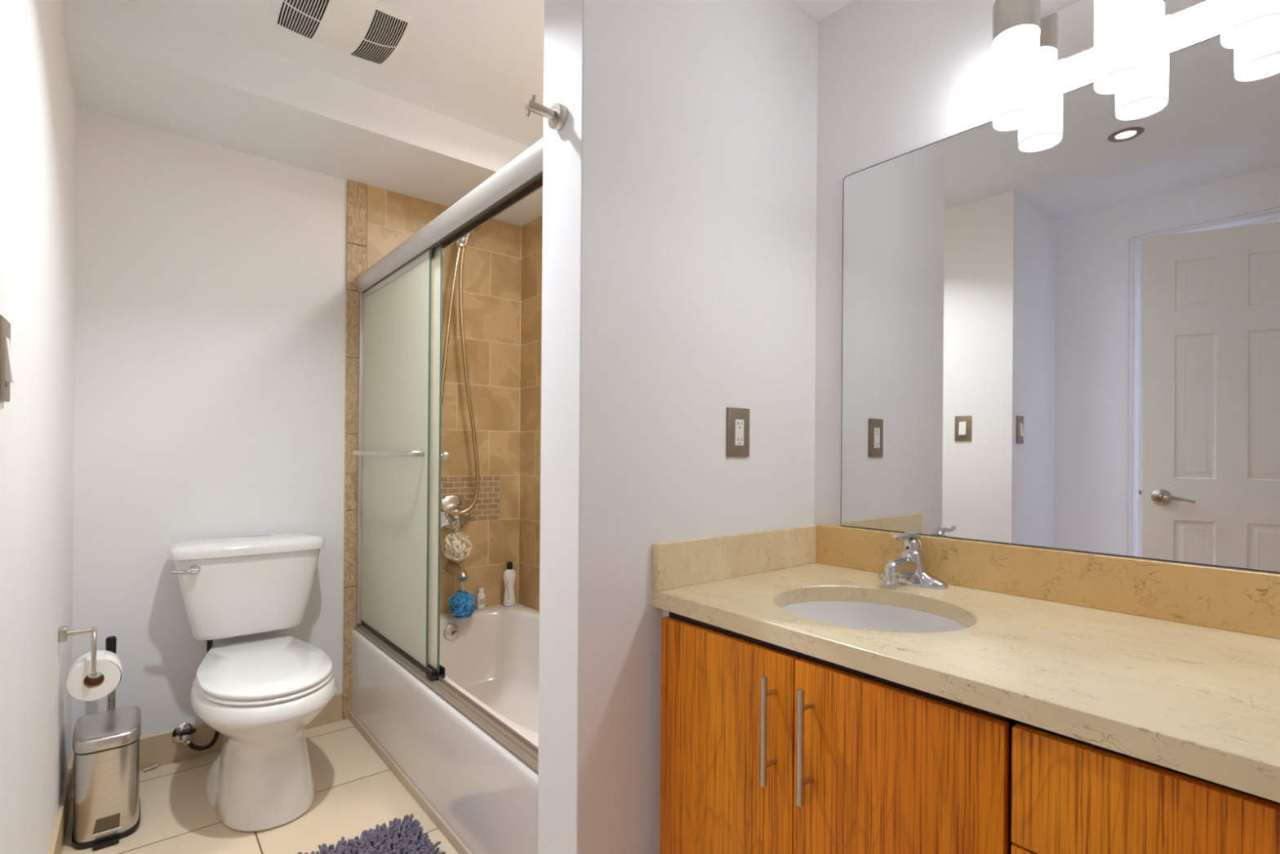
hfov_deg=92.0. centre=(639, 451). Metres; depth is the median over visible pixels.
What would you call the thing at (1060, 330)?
vanity mirror
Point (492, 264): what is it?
wall tile
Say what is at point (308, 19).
grille
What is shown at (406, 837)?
bath mat
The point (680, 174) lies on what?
wall partition
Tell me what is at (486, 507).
trim
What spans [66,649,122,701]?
toilet paper roll
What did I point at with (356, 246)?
trim
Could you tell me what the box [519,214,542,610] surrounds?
wall tile
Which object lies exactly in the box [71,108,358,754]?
wall
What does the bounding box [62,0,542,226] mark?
soffit
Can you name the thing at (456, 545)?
bath pouf
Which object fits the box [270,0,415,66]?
ceiling vent
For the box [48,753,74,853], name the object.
baseboard
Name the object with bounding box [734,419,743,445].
receptacle
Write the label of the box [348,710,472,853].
trim
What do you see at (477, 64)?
ceiling
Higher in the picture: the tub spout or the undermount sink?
the tub spout
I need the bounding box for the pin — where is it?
[142,764,158,771]
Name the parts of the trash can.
lid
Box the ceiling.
[126,0,853,146]
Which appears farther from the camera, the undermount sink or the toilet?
the toilet
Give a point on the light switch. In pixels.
(6, 369)
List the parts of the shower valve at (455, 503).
lever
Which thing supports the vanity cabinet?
on the floor
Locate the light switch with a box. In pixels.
[0,315,15,401]
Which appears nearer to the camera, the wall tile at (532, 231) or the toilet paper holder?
the toilet paper holder
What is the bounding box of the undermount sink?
[780,600,968,632]
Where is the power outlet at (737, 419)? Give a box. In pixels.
[726,407,749,457]
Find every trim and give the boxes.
[342,179,367,719]
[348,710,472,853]
[440,475,499,521]
[499,475,501,519]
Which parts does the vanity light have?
lamp shade, lamp shade, plate, lamp shade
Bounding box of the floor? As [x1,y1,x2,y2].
[62,718,459,853]
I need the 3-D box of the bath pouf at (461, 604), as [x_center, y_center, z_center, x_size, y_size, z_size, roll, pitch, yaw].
[-0.791,0.630,2.773,0.120,0.232,0.125,1,0,-40]
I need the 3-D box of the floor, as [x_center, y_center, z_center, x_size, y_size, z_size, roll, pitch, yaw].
[-0.667,1.146,0.557,3.700,0.060,4.100,1,0,-40]
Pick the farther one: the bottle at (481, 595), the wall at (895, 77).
the bottle at (481, 595)
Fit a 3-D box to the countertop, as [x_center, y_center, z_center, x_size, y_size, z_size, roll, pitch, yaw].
[0.911,0.286,0.815,0.679,0.148,2.061,1,0,-40]
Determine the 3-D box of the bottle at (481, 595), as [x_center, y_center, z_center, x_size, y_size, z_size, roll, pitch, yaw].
[-0.754,0.693,2.934,0.039,0.096,0.029,1,0,-40]
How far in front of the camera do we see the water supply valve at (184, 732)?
2.21 m
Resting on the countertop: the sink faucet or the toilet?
the sink faucet
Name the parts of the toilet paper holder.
arm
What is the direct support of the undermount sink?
in the countertop
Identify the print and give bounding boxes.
[480,598,484,604]
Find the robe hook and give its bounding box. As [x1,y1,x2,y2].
[524,93,567,131]
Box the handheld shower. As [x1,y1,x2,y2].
[440,225,482,515]
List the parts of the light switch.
plate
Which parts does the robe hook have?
post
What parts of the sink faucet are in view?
spout, lever handle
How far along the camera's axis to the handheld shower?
2.82 m
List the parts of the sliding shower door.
glass panel, hanger rail, glass panel, hanger rail, knob, header rail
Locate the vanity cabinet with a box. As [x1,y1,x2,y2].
[659,609,1279,853]
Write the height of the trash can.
0.304 m
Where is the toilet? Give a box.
[168,533,337,831]
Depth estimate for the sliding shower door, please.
2.15 m
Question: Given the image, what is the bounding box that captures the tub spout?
[445,560,467,582]
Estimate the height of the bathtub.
0.375 m
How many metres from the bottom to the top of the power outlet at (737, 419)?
0.127 m
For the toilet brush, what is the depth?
2.02 m
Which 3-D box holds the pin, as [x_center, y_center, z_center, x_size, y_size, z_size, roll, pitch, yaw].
[-1.708,1.103,2.159,0.012,0.012,0.042,0,0,35]
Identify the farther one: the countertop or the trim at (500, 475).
the trim at (500, 475)
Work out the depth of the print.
2.92 m
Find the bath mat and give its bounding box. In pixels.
[297,813,445,853]
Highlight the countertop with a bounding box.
[652,524,1279,802]
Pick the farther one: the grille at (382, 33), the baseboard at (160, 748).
the baseboard at (160, 748)
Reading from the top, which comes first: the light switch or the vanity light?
the vanity light
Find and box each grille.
[277,0,328,39]
[350,9,407,64]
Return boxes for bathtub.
[351,601,539,853]
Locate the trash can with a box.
[71,706,141,849]
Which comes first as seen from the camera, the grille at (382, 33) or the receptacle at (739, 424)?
the receptacle at (739, 424)
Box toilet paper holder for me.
[58,625,97,676]
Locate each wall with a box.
[0,0,76,853]
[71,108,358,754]
[813,0,1279,573]
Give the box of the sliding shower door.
[353,137,542,773]
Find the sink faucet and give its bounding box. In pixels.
[877,531,948,589]
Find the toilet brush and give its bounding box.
[105,635,116,711]
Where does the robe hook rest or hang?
attached to the wall partition at (680, 174)
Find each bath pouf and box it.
[440,517,471,561]
[448,581,476,617]
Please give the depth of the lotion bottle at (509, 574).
2.98 m
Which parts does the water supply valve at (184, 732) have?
valve handle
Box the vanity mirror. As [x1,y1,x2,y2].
[840,33,1279,572]
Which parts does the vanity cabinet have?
door, handle, handle, door, drawer, drawer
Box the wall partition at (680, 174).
[537,0,817,853]
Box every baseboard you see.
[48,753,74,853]
[71,692,342,770]
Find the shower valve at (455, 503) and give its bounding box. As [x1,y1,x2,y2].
[440,494,470,531]
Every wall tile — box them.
[366,185,521,613]
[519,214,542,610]
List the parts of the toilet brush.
stem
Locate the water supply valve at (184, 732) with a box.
[172,640,219,750]
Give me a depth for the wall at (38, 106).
1.29 m
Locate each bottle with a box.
[476,587,484,608]
[502,561,515,605]
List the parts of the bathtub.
overflow plate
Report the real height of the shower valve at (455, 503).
0.172 m
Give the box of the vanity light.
[992,0,1279,131]

